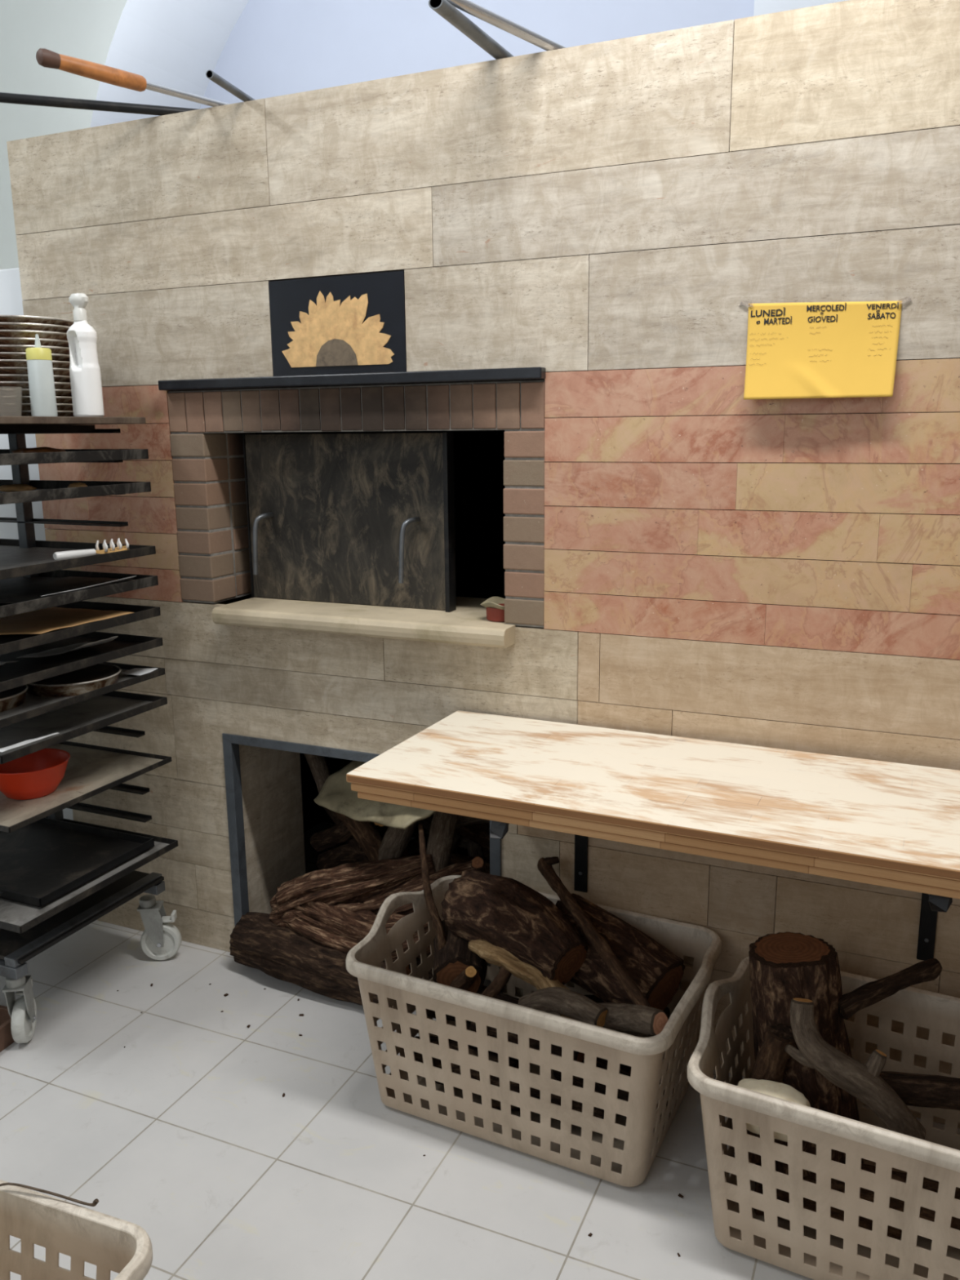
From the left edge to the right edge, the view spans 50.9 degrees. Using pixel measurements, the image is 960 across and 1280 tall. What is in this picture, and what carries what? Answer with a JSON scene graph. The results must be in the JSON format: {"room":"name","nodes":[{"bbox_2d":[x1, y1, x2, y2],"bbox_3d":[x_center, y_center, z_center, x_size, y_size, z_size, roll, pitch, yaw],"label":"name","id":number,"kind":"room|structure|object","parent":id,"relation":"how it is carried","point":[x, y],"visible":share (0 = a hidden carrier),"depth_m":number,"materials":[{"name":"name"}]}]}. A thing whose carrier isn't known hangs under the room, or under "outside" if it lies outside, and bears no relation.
{"room":"commercial kitchen","nodes":[
{"label":"commercial kitchen","id":0,"kind":"room"},
{"bbox_2d":[0,267,73,820],"bbox_3d":[-1.401,-0.150,3.413,0.425,2.020,0.470,5,13,23],"label":"wall","id":1,"kind":"structure","parent":0,"point":[11,295],"depth_m":3.06,"materials":[{"name":"white paint"}]},
{"bbox_2d":[0,0,248,269],"bbox_3d":[-0.335,-1.376,4.262,4.200,4.050,0.620,5,13,23],"label":"wall","id":2,"kind":"structure","parent":0,"point":[174,44],"depth_m":4.41,"materials":[{"name":"white paint"}]},
{"bbox_2d":[199,0,754,109],"bbox_3d":[1.137,-1.337,4.009,6.500,4.050,0.100,5,13,23],"label":"wall","id":3,"kind":"structure","parent":0,"point":[273,48],"depth_m":4.37,"materials":[{"name":"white paint"}]},
{"bbox_2d":[0,821,959,1279],"bbox_3d":[-0.292,1.281,1.581,6.800,0.050,6.800,5,13,23],"label":"floor","id":4,"kind":"structure","parent":0,"point":[185,1133],"depth_m":2.20,"materials":[{"name":"white tile"}]},
{"bbox_2d":[0,1004,14,1052],"bbox_3d":[-1.447,1.029,2.563,0.406,0.062,0.360,4,13,19],"label":"wooden crate","id":5,"kind":"object","parent":4,"relation":"on","point":[6,1037],"visible":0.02,"depth_m":2.60,"materials":[{"name":"brown wood"}]},
{"bbox_2d":[0,1179,152,1279],"bbox_3d":[-0.905,1.077,1.429,0.800,0.429,0.517,4,13,20],"label":"plastic basket","id":6,"kind":"object","parent":4,"relation":"on","point":[110,1243],"visible":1,"depth_m":1.55,"materials":[{"name":"plastic"}]},
{"bbox_2d":[0,428,182,1043],"bbox_3d":[-1.356,0.221,2.759,0.746,1.558,0.638,5,13,23],"label":"rack","id":7,"kind":"object","parent":4,"relation":"on","point":[160,940],"visible":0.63,"depth_m":2.81,"materials":[{"name":"metal"}]},
{"bbox_2d":[0,416,146,433],"bbox_3d":[-1.335,-0.542,2.555,0.750,0.038,0.558,5,13,23],"label":"baking tray","id":8,"kind":"object","parent":7,"relation":"on","point":[8,424],"visible":1,"depth_m":2.50,"materials":[{"name":"black metal"}]},
{"bbox_2d":[0,386,22,416],"bbox_3d":[-1.161,-0.582,2.469,0.080,0.072,0.080,5,13,23],"label":"plastic cup","id":9,"kind":"object","parent":8,"relation":"on","point":[11,397],"visible":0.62,"depth_m":2.44,"materials":[{"name":"beige"}]},
{"bbox_2d":[25,333,57,416],"bbox_3d":[-1.080,-0.649,2.479,0.060,0.198,0.060,5,13,23],"label":"squeeze bottle","id":10,"kind":"object","parent":8,"relation":"on","point":[39,359],"visible":0.9,"depth_m":2.46,"materials":[{"name":"plastic"}]},
{"bbox_2d":[22,410,74,416],"bbox_3d":[-1.190,-0.592,2.652,0.289,0.017,0.289,5,13,23],"label":"round pan","id":11,"kind":"object","parent":8,"relation":"on","point":[24,413],"visible":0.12,"depth_m":2.58,"materials":[{"name":"metal"}]},
{"bbox_2d":[22,403,72,410],"bbox_3d":[-1.188,-0.608,2.643,0.294,0.017,0.294,5,13,23],"label":"round pan","id":12,"kind":"object","parent":11,"relation":"on","point":[25,406],"visible":0.23,"depth_m":2.57,"materials":[{"name":"metal"}]},
{"bbox_2d":[22,395,72,404],"bbox_3d":[-1.188,-0.625,2.640,0.295,0.017,0.295,5,13,23],"label":"round pan","id":13,"kind":"object","parent":12,"relation":"on","point":[25,399],"visible":0.3,"depth_m":2.56,"materials":[{"name":"metal"}]},
{"bbox_2d":[22,388,71,396],"bbox_3d":[-1.191,-0.643,2.637,0.292,0.017,0.292,5,13,23],"label":"round pan","id":14,"kind":"object","parent":13,"relation":"on","point":[25,392],"visible":0.15,"depth_m":2.57,"materials":[{"name":"metal"}]},
{"bbox_2d":[0,381,71,389],"bbox_3d":[-1.188,-0.660,2.637,0.297,0.017,0.297,5,13,23],"label":"round pan","id":15,"kind":"object","parent":14,"relation":"on","point":[24,384],"visible":0.27,"depth_m":2.51,"materials":[{"name":"metal"}]},
{"bbox_2d":[0,373,70,382],"bbox_3d":[-1.195,-0.678,2.634,0.289,0.017,0.289,5,13,23],"label":"round pan","id":16,"kind":"object","parent":15,"relation":"on","point":[6,377],"visible":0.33,"depth_m":2.51,"materials":[{"name":"metal"}]},
{"bbox_2d":[0,367,70,376],"bbox_3d":[-1.189,-0.696,2.635,0.296,0.017,0.296,5,13,23],"label":"round pan","id":17,"kind":"object","parent":16,"relation":"on","point":[14,371],"visible":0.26,"depth_m":2.51,"materials":[{"name":"metal"}]},
{"bbox_2d":[0,359,70,368],"bbox_3d":[-1.189,-0.712,2.625,0.298,0.017,0.298,5,13,23],"label":"round pan","id":18,"kind":"object","parent":17,"relation":"on","point":[3,362],"visible":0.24,"depth_m":2.50,"materials":[{"name":"metal"}]},
{"bbox_2d":[0,351,70,361],"bbox_3d":[-1.195,-0.729,2.624,0.297,0.017,0.297,5,13,23],"label":"round pan","id":19,"kind":"object","parent":18,"relation":"on","point":[3,355],"visible":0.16,"depth_m":2.50,"materials":[{"name":"metal"}]},
{"bbox_2d":[0,344,69,355],"bbox_3d":[-1.189,-0.746,2.619,0.288,0.017,0.288,5,13,23],"label":"round pan","id":20,"kind":"object","parent":19,"relation":"on","point":[3,348],"visible":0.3,"depth_m":2.50,"materials":[{"name":"metal"}]},
{"bbox_2d":[0,337,69,347],"bbox_3d":[-1.194,-0.763,2.615,0.291,0.017,0.291,5,13,23],"label":"round pan","id":21,"kind":"object","parent":20,"relation":"on","point":[3,340],"visible":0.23,"depth_m":2.50,"materials":[{"name":"metal"}]},
{"bbox_2d":[0,329,67,340],"bbox_3d":[-1.190,-0.780,2.609,0.300,0.017,0.300,5,13,23],"label":"round pan","id":22,"kind":"object","parent":21,"relation":"on","point":[3,333],"visible":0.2,"depth_m":2.50,"materials":[{"name":"metal"}]},
{"bbox_2d":[0,322,70,333],"bbox_3d":[-1.190,-0.797,2.604,0.292,0.017,0.292,5,13,23],"label":"round pan","id":23,"kind":"object","parent":22,"relation":"on","point":[3,326],"visible":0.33,"depth_m":2.50,"materials":[{"name":"metal"}]},
{"bbox_2d":[0,315,74,326],"bbox_3d":[-1.194,-0.814,2.602,0.293,0.017,0.293,5,13,23],"label":"round pan","id":24,"kind":"object","parent":23,"relation":"on","point":[3,318],"visible":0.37,"depth_m":2.50,"materials":[{"name":"metal"}]},
{"bbox_2d":[66,293,104,417],"bbox_3d":[-0.989,-0.709,2.515,0.082,0.298,0.065,5,13,23],"label":"detergent bottle","id":25,"kind":"object","parent":8,"relation":"on","point":[84,367],"visible":1,"depth_m":2.50,"materials":[{"name":"white plastic"}]},
{"bbox_2d":[0,448,148,465],"bbox_3d":[-1.265,-0.462,2.540,0.600,0.026,0.558,5,13,23],"label":"baking tray","id":26,"kind":"object","parent":7,"relation":"on","point":[6,458],"visible":0.98,"depth_m":2.45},
{"bbox_2d":[0,479,151,504],"bbox_3d":[-1.264,-0.378,2.558,0.600,0.026,0.558,5,13,23],"label":"baking tray","id":27,"kind":"object","parent":7,"relation":"on","point":[53,490],"visible":1,"depth_m":2.53,"materials":[{"name":"metal"}]},
{"bbox_2d":[0,538,155,579],"bbox_3d":[-1.263,-0.212,2.593,0.600,0.022,0.558,5,13,23],"label":"baking tray","id":28,"kind":"object","parent":7,"relation":"on","point":[15,561],"visible":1,"depth_m":2.63,"materials":[{"name":"grey metal"}]},
{"bbox_2d":[53,537,128,560],"bbox_3d":[-0.994,-0.233,2.583,0.051,0.037,0.210,8,14,35],"label":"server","id":29,"kind":"object","parent":28,"relation":"on","point":[62,555],"visible":0.98,"depth_m":2.58,"materials":[{"name":"white plastic"}]},
{"bbox_2d":[0,569,158,617],"bbox_3d":[-1.262,-0.131,2.610,0.600,0.026,0.558,5,13,23],"label":"baking tray","id":30,"kind":"object","parent":7,"relation":"on","point":[140,581],"visible":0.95,"depth_m":2.61,"materials":[{"name":"metal"}]},
{"bbox_2d":[0,576,133,603],"bbox_3d":[-1.118,-0.129,2.580,0.288,0.013,0.460,5,13,23],"label":"paper sheet","id":31,"kind":"object","parent":30,"relation":"on","point":[23,593],"visible":0.86,"depth_m":2.60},
{"bbox_2d":[0,600,160,654],"bbox_3d":[-1.261,-0.048,2.627,0.600,0.024,0.558,5,13,23],"label":"baking tray","id":32,"kind":"object","parent":7,"relation":"on","point":[9,643],"visible":0.52,"depth_m":2.55,"materials":[{"name":"metal"}]},
{"bbox_2d":[0,607,134,635],"bbox_3d":[-1.180,-0.043,2.587,0.380,0.014,0.470,5,13,23],"label":"sheet","id":33,"kind":"object","parent":32,"relation":"on","point":[41,621],"visible":0.89,"depth_m":2.63,"materials":[{"name":"paper"}]},
{"bbox_2d":[0,631,163,692],"bbox_3d":[-1.260,0.035,2.645,0.600,0.022,0.558,5,13,23],"label":"baking tray","id":34,"kind":"object","parent":7,"relation":"on","point":[27,670],"visible":0.53,"depth_m":2.62,"materials":[{"name":"metal"}]},
{"bbox_2d":[16,635,118,657],"bbox_3d":[-1.067,0.014,2.646,0.169,0.040,0.221,6,13,28],"label":"paper sheet","id":35,"kind":"object","parent":34,"relation":"on","point":[57,651],"visible":1,"depth_m":2.65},
{"bbox_2d":[0,870,164,964],"bbox_3d":[-1.346,0.719,2.851,0.700,0.010,0.515,5,13,23],"label":"shelf","id":36,"kind":"object","parent":7,"relation":"attached to","point":[15,948],"depth_m":2.69,"materials":[{"name":"metal"}]},
{"bbox_2d":[0,662,164,728],"bbox_3d":[-1.259,0.118,2.662,0.600,0.018,0.558,5,13,23],"label":"baking tray","id":37,"kind":"object","parent":7,"relation":"on","point":[33,706],"visible":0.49,"depth_m":2.52,"materials":[{"name":"grey metal"}]},
{"bbox_2d":[0,684,28,712],"bbox_3d":[-1.248,0.144,2.479,0.254,0.035,0.254,5,13,23],"label":"round pan","id":38,"kind":"object","parent":37,"relation":"on","point":[12,698],"visible":0.7,"depth_m":2.46,"materials":[{"name":"metal"}]},
{"bbox_2d":[26,662,120,697],"bbox_3d":[-1.078,0.104,2.662,0.248,0.035,0.248,5,13,23],"label":"round pan","id":39,"kind":"object","parent":37,"relation":"on","point":[90,678],"visible":0.61,"depth_m":2.59,"materials":[{"name":"metal"}]},
{"bbox_2d":[0,690,167,764],"bbox_3d":[-1.258,0.200,2.679,0.600,0.020,0.558,5,13,23],"label":"baking tray","id":40,"kind":"object","parent":7,"relation":"on","point":[75,720],"visible":0.66,"depth_m":2.64,"materials":[{"name":"grey metal"}]},
{"bbox_2d":[0,741,171,832],"bbox_3d":[-1.302,0.364,2.734,0.700,0.014,0.558,5,13,23],"label":"baking tray","id":41,"kind":"object","parent":7,"relation":"on","point":[91,771],"visible":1,"depth_m":2.70,"materials":[{"name":"wood"}]},
{"bbox_2d":[0,748,70,799],"bbox_3d":[-1.159,0.351,2.595,0.202,0.086,0.202,5,13,23],"label":"plastic bowl","id":42,"kind":"object","parent":41,"relation":"on","point":[38,774],"visible":0.93,"depth_m":2.56,"materials":[{"name":"plastic"}]},
{"bbox_2d":[0,816,177,933],"bbox_3d":[-1.300,0.611,2.786,0.700,0.018,0.558,5,13,23],"label":"baking tray","id":43,"kind":"object","parent":7,"relation":"on","point":[15,917],"visible":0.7,"depth_m":2.58,"materials":[{"name":"grey metal"}]},
{"bbox_2d":[0,817,154,907],"bbox_3d":[-1.251,0.596,2.795,0.524,0.024,0.410,5,13,23],"label":"baking tray","id":44,"kind":"object","parent":43,"relation":"on","point":[43,860],"visible":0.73,"depth_m":2.80,"materials":[{"name":"black metal"}]},
{"bbox_2d":[229,911,411,1008],"bbox_3d":[-0.461,0.906,2.859,0.555,0.187,0.173,6,14,29],"label":"log","id":45,"kind":"object","parent":4,"relation":"on","point":[286,954],"visible":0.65,"depth_m":2.82,"materials":[{"name":"wood"}]},
{"bbox_2d":[269,853,435,927],"bbox_3d":[-0.369,0.732,2.906,0.489,0.242,0.149,0,12,5],"label":"log","id":46,"kind":"object","parent":45,"relation":"on","point":[348,886],"visible":0.8,"depth_m":2.88,"materials":[{"name":"brown wood"}]},
{"bbox_2d":[377,821,417,860],"bbox_3d":[-0.236,0.559,3.020,0.202,0.306,0.087,-6,13,-25],"label":"branch","id":47,"kind":"object","parent":46,"relation":"on","point":[395,841],"visible":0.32,"depth_m":2.98,"materials":[{"name":"brown wood"}]},
{"bbox_2d":[333,811,382,861],"bbox_3d":[-0.363,0.574,3.070,0.275,0.235,0.075,10,16,40],"label":"branch","id":48,"kind":"object","parent":47,"relation":"on","point":[370,840],"visible":0.34,"depth_m":3.04,"materials":[{"name":"brown wood"}]},
{"bbox_2d":[303,753,330,793],"bbox_3d":[-0.534,0.382,3.243,0.056,0.211,0.252,-8,14,-31],"label":"branch","id":49,"kind":"object","parent":48,"relation":"on","point":[317,764],"visible":0.25,"depth_m":3.20,"materials":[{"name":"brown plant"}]},
{"bbox_2d":[314,760,435,829],"bbox_3d":[-0.261,0.424,2.858,0.447,0.155,0.198,10,16,41],"label":"sack","id":50,"kind":"object","parent":48,"relation":"on","point":[336,795],"visible":0.48,"depth_m":2.85,"materials":[{"name":"fabric"}]},
{"bbox_2d":[280,895,431,960],"bbox_3d":[-0.312,0.808,2.819,0.534,0.186,0.171,5,13,23],"label":"log","id":51,"kind":"object","parent":45,"relation":"on","point":[337,927],"visible":0.54,"depth_m":2.81,"materials":[{"name":"brown wood"}]},
{"bbox_2d":[346,875,721,1186],"bbox_3d":[0.130,0.873,2.352,0.800,0.429,0.517,5,13,26],"label":"plastic basket","id":52,"kind":"object","parent":4,"relation":"on","point":[621,1148],"visible":0.84,"depth_m":2.18,"materials":[{"name":"plastic"}]},
{"bbox_2d":[413,1035,519,1068],"bbox_3d":[-0.040,1.012,2.439,0.274,0.083,0.075,5,13,23],"label":"log","id":53,"kind":"object","parent":52,"relation":"in","point":[513,1062],"visible":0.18,"depth_m":2.42,"materials":[{"name":"brown wood"}]},
{"bbox_2d":[466,1020,473,1046],"bbox_3d":[0.099,0.940,2.398,0.267,0.084,0.072,3,12,15],"label":"log","id":54,"kind":"object","parent":53,"relation":"on","point":[468,1024],"visible":0.04,"depth_m":2.41,"materials":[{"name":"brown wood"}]},
{"bbox_2d":[426,985,519,1010],"bbox_3d":[-0.006,0.865,2.406,0.274,0.085,0.071,4,13,20],"label":"log","id":55,"kind":"object","parent":54,"relation":"on","point":[501,996],"visible":0.06,"depth_m":2.37,"materials":[{"name":"brown wood"}]},
{"bbox_2d":[432,920,487,993],"bbox_3d":[-0.048,0.777,2.456,0.134,0.134,0.192,-1,12,-2],"label":"log","id":56,"kind":"object","parent":55,"relation":"on","point":[455,956],"visible":0.48,"depth_m":2.38,"materials":[{"name":"wood"}]},
{"bbox_2d":[417,823,445,951],"bbox_3d":[-0.130,0.681,2.591,0.035,0.277,0.431,-3,12,-11],"label":"branch","id":57,"kind":"object","parent":56,"relation":"on","point":[437,924],"visible":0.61,"depth_m":2.53,"materials":[{"name":"brown plant"}]},
{"bbox_2d":[440,870,587,984],"bbox_3d":[0.083,0.662,2.352,0.190,0.200,0.367,-11,16,-41],"label":"log","id":58,"kind":"object","parent":56,"relation":"on","point":[505,913],"visible":0.91,"depth_m":2.28,"materials":[{"name":"brown wood"}]},
{"bbox_2d":[480,965,511,998],"bbox_3d":[0.046,0.764,2.275,0.091,0.101,0.038,-8,14,-32],"label":"branch","id":59,"kind":"object","parent":52,"relation":"in","point":[500,980],"visible":0.66,"depth_m":2.26,"materials":[{"name":"brown plant"}]},
{"bbox_2d":[491,1080,604,1119],"bbox_3d":[0.155,1.043,2.285,0.266,0.082,0.074,3,12,15],"label":"log","id":60,"kind":"object","parent":52,"relation":"in","point":[535,1093],"visible":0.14,"depth_m":2.26,"materials":[{"name":"wood"}]},
{"bbox_2d":[552,1056,657,1109],"bbox_3d":[0.276,0.976,2.229,0.253,0.084,0.074,9,15,39],"label":"log","id":61,"kind":"object","parent":60,"relation":"on","point":[578,1082],"visible":0.15,"depth_m":2.21,"materials":[{"name":"wood"}]},
{"bbox_2d":[470,1021,584,1062],"bbox_3d":[0.106,0.891,2.275,0.271,0.084,0.074,6,14,29],"label":"log","id":62,"kind":"object","parent":61,"relation":"on","point":[512,1037],"visible":0.1,"depth_m":2.23,"materials":[{"name":"wood"}]},
{"bbox_2d":[517,986,607,1026],"bbox_3d":[0.173,0.792,2.161,0.212,0.100,0.054,9,15,37],"label":"branch","id":63,"kind":"object","parent":52,"relation":"in","point":[574,1005],"visible":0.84,"depth_m":2.13,"materials":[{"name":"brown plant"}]},
{"bbox_2d":[555,893,685,1010],"bbox_3d":[0.301,0.742,2.334,0.323,0.240,0.189,10,16,40],"label":"log","id":64,"kind":"object","parent":52,"relation":"in","point":[656,971],"visible":0.58,"depth_m":2.26,"materials":[{"name":"brown wood"}]},
{"bbox_2d":[537,857,651,1007],"bbox_3d":[0.245,0.655,2.265,0.041,0.159,0.504,-5,13,-22],"label":"branch","id":65,"kind":"object","parent":64,"relation":"on","point":[597,940],"visible":0.92,"depth_m":2.22,"materials":[{"name":"brown plant"}]},
{"bbox_2d":[598,1002,667,1036],"bbox_3d":[0.292,0.789,2.100,0.060,0.133,0.230,-10,15,-37],"label":"branch","id":66,"kind":"object","parent":52,"relation":"in","point":[641,1019],"visible":0.72,"depth_m":2.03,"materials":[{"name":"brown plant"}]},
{"bbox_2d":[467,939,576,1020],"bbox_3d":[0.112,0.762,2.260,0.362,0.126,0.062,9,15,38],"label":"driftwood","id":67,"kind":"object","parent":66,"relation":"on","point":[492,954],"visible":0.54,"depth_m":2.25,"materials":[{"name":"brown wood"}]},
{"bbox_2d":[687,955,959,1279],"bbox_3d":[0.821,0.954,1.931,0.800,0.429,0.517,6,13,27],"label":"plastic basket","id":68,"kind":"object","parent":4,"relation":"on","point":[815,1246],"visible":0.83,"depth_m":1.84,"materials":[{"name":"plastic"}]},
{"bbox_2d":[733,1022,794,1163],"bbox_3d":[0.558,0.892,1.989,0.111,0.301,0.066,5,13,23],"label":"branch","id":69,"kind":"object","parent":68,"relation":"in","point":[771,1060],"visible":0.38,"depth_m":1.94,"materials":[{"name":"brown plant"}]},
{"bbox_2d":[737,1078,811,1142],"bbox_3d":[0.544,0.877,1.883,0.142,0.086,0.091,6,14,29],"label":"bread chunk","id":70,"kind":"object","parent":68,"relation":"in","point":[779,1090],"visible":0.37,"depth_m":1.87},
{"bbox_2d":[748,931,864,1182],"bbox_3d":[0.657,0.872,2.035,0.254,0.524,0.221,5,13,23],"label":"tree stump","id":71,"kind":"object","parent":68,"relation":"in","point":[784,966],"visible":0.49,"depth_m":1.97,"materials":[{"name":"brown wood"}]},
{"bbox_2d":[838,958,942,1019],"bbox_3d":[0.816,0.696,2.016,0.239,0.090,0.042,-4,12,-17],"label":"branch","id":72,"kind":"object","parent":71,"relation":"attached to","point":[869,993],"visible":0.97,"depth_m":2.00,"materials":[{"name":"brown plant"}]},
{"bbox_2d":[754,1181,902,1239],"bbox_3d":[0.675,1.109,1.963,0.272,0.073,0.063,3,12,17],"label":"log","id":73,"kind":"object","parent":68,"relation":"in","point":[892,1232],"visible":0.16,"depth_m":1.94,"materials":[{"name":"wood"}]},
{"bbox_2d":[803,1176,937,1222],"bbox_3d":[0.740,1.074,1.955,0.273,0.082,0.064,4,13,19],"label":"log","id":74,"kind":"object","parent":73,"relation":"on","point":[927,1214],"visible":0.14,"depth_m":1.92,"materials":[{"name":"wood"}]},
{"bbox_2d":[785,998,925,1139],"bbox_3d":[0.688,0.799,1.847,0.250,0.237,0.089,5,13,23],"label":"branch","id":75,"kind":"object","parent":68,"relation":"in","point":[861,1081],"visible":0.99,"depth_m":1.82,"materials":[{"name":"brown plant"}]},
{"bbox_2d":[879,1071,959,1110],"bbox_3d":[0.885,0.844,1.873,0.322,0.066,0.061,1,12,8],"label":"branch","id":76,"kind":"object","parent":68,"relation":"in","point":[927,1091],"visible":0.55,"depth_m":1.86,"materials":[{"name":"brown plant"}]},
{"bbox_2d":[950,1216,959,1230],"bbox_3d":[0.804,1.108,1.960,0.270,0.068,0.064,4,13,22],"label":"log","id":77,"kind":"object","parent":68,"relation":"in","point":[955,1222],"visible":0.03,"depth_m":1.90,"materials":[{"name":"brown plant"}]},
{"bbox_2d":[861,1163,959,1199],"bbox_3d":[0.869,1.074,1.952,0.272,0.081,0.063,5,13,23],"label":"log","id":78,"kind":"object","parent":77,"relation":"on","point":[900,1176],"visible":0.15,"depth_m":1.96,"materials":[{"name":"wood"}]},
{"bbox_2d":[6,0,959,1128],"bbox_3d":[1.064,-0.270,3.069,4.330,2.347,1.950,5,13,23],"label":"wall","id":79,"kind":"structure","parent":0,"point":[721,566],"depth_m":2.30,"materials":[{"name":"tile"}]},
{"bbox_2d":[0,92,198,115],"bbox_3d":[-0.664,-1.377,2.652,1.720,0.023,0.023,-4,12,-18],"label":"metal pole","id":80,"kind":"object","parent":79,"relation":"on","point":[9,98],"visible":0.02,"depth_m":2.54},
{"bbox_2d":[35,48,230,106],"bbox_3d":[-0.702,-1.352,2.511,0.037,0.043,0.793,11,16,43],"label":"peel","id":81,"kind":"object","parent":79,"relation":"on","point":[46,58],"visible":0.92,"depth_m":2.34,"materials":[{"name":"wood"}]},
{"bbox_2d":[167,380,546,627],"bbox_3d":[-0.303,-0.377,2.706,1.101,0.582,0.241,5,13,23],"label":"brick surround","id":82,"kind":"object","parent":79,"relation":"attached to","point":[207,428],"visible":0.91,"depth_m":2.57,"materials":[{"name":"brick"}]},
{"bbox_2d":[158,366,547,391],"bbox_3d":[-0.356,-0.653,2.532,1.105,0.026,0.050,5,13,23],"label":"mantel shelf","id":83,"kind":"object","parent":82,"relation":"on","point":[517,373],"visible":1,"depth_m":2.48,"materials":[{"name":"metal"}]},
{"bbox_2d":[268,271,406,376],"bbox_3d":[-0.355,-0.784,2.518,0.387,0.233,0.025,5,13,23],"label":"picture","id":84,"kind":"object","parent":83,"relation":"on","point":[356,323],"visible":1,"depth_m":2.50,"materials":[{"name":"black stone"}]},
{"bbox_2d":[222,733,502,991],"bbox_3d":[-0.336,0.639,2.819,0.867,0.698,0.036,5,13,23],"label":"trim","id":85,"kind":"structure","parent":79,"relation":"attached to","point":[231,742],"depth_m":2.92,"materials":[{"name":"grey paint"}]},
{"bbox_2d":[315,843,409,870],"bbox_3d":[-0.388,0.710,3.249,0.360,0.163,0.083,7,14,33],"label":"branch","id":86,"kind":"object","parent":79,"relation":"in","point":[342,854],"visible":0.41,"depth_m":3.25,"materials":[{"name":"brown wood"}]},
{"bbox_2d":[310,822,354,851],"bbox_3d":[-0.436,0.597,3.232,0.284,0.227,0.072,8,15,35],"label":"branch","id":87,"kind":"object","parent":86,"relation":"on","point":[337,834],"visible":0.5,"depth_m":3.24,"materials":[{"name":"brown wood"}]},
{"bbox_2d":[212,596,538,648],"bbox_3d":[-0.255,-0.072,2.767,0.863,0.046,0.410,5,13,23],"label":"hearth slab","id":88,"kind":"object","parent":79,"relation":"on","point":[468,624],"visible":0.77,"depth_m":2.62,"materials":[{"name":"stone"}]},
{"bbox_2d":[242,432,456,612],"bbox_3d":[-0.375,-0.323,2.727,0.639,0.462,0.082,5,13,23],"label":"hatch","id":89,"kind":"object","parent":88,"relation":"on","point":[351,518],"visible":1,"depth_m":2.73,"materials":[{"name":"metal"}]},
{"bbox_2d":[480,596,504,622],"bbox_3d":[0.055,-0.077,2.537,0.098,0.051,0.098,-12,16,-42],"label":"tin","id":90,"kind":"object","parent":88,"relation":"on","point":[495,606],"visible":0.62,"depth_m":2.51,"materials":[{"name":"metal"}]},
{"bbox_2d":[428,0,513,59],"bbox_3d":[0.192,-1.370,2.552,0.032,0.026,1.323,5,13,24],"label":"metal pole","id":91,"kind":"object","parent":79,"relation":"on","point":[445,9],"visible":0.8,"depth_m":2.08,"materials":[{"name":"grey metal"}]},
{"bbox_2d":[446,0,566,50],"bbox_3d":[0.034,-1.288,2.096,0.417,0.071,0.022,-10,15,-38],"label":"metal pole","id":92,"kind":"object","parent":79,"relation":"on","point":[468,6],"visible":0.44,"depth_m":2.10,"materials":[{"name":"metal"}]},
{"bbox_2d":[489,820,587,892],"bbox_3d":[0.143,0.493,2.252,0.036,0.388,0.546,5,13,23],"label":"wall bracket","id":93,"kind":"object","parent":79,"relation":"attached to","point":[498,829],"visible":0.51,"depth_m":2.51,"materials":[{"name":"black metal"}]},
{"bbox_2d":[357,791,959,898],"bbox_3d":[0.909,0.368,1.853,2.340,0.016,0.512,5,13,25],"label":"board","id":94,"kind":"object","parent":93,"relation":"on","point":[940,891],"visible":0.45,"depth_m":1.83,"materials":[{"name":"brown wood"}]},
{"bbox_2d":[351,782,959,890],"bbox_3d":[0.917,0.352,1.846,2.382,0.018,0.521,5,13,25],"label":"board","id":95,"kind":"object","parent":94,"relation":"on","point":[891,874],"visible":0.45,"depth_m":1.82,"materials":[{"name":"brown wood"}]},
{"bbox_2d":[346,710,959,880],"bbox_3d":[0.922,0.333,1.839,2.410,0.020,0.529,5,13,25],"label":"board","id":96,"kind":"object","parent":95,"relation":"on","point":[902,817],"visible":1,"depth_m":2.01,"materials":[{"name":"brown wood"}]},
{"bbox_2d":[738,296,911,399],"bbox_3d":[0.690,-0.596,2.051,0.337,0.204,0.047,5,13,23],"label":"paper note","id":97,"kind":"object","parent":79,"relation":"attached to","point":[807,349],"visible":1,"depth_m":2.06,"materials":[{"name":"yellow"}]},
{"bbox_2d":[916,893,952,960],"bbox_3d":[0.869,0.560,1.938,0.036,0.404,0.546,5,13,23],"label":"wall bracket","id":98,"kind":"object","parent":79,"relation":"attached to","point":[931,904],"visible":0.4,"depth_m":2.20,"materials":[{"name":"black metal"}]},
{"bbox_2d":[753,0,848,16],"bbox_3d":[1.589,-1.252,3.700,1.215,4.000,0.120,5,13,23],"label":"wall pier","id":99,"kind":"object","parent":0,"point":[761,6],"depth_m":3.64,"materials":[{"name":"white paint"}]},
{"bbox_3d":[-0.390,0.881,3.045,0.416,0.100,0.111,5,13,23],"label":"branch","id":100,"kind":"object","parent":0,"visible":0},
{"bbox_3d":[-0.130,0.812,2.898,0.399,0.116,0.127,5,13,23],"label":"branch","id":101,"kind":"object","parent":100,"relation":"on","visible":0},
{"bbox_2d":[363,860,478,915],"bbox_3d":[-0.160,0.719,2.860,0.348,0.202,0.096,0,12,4],"label":"log","id":102,"kind":"object","parent":101,"relation":"on","point":[414,885],"visible":0.4,"depth_m":2.84,"materials":[{"name":"brown wood"}]},
{"bbox_2d":[426,811,458,871],"bbox_3d":[-0.111,0.574,2.920,0.075,0.250,0.159,6,14,30],"label":"branch","id":103,"kind":"object","parent":102,"relation":"on","point":[443,825],"visible":0.53,"depth_m":2.89,"materials":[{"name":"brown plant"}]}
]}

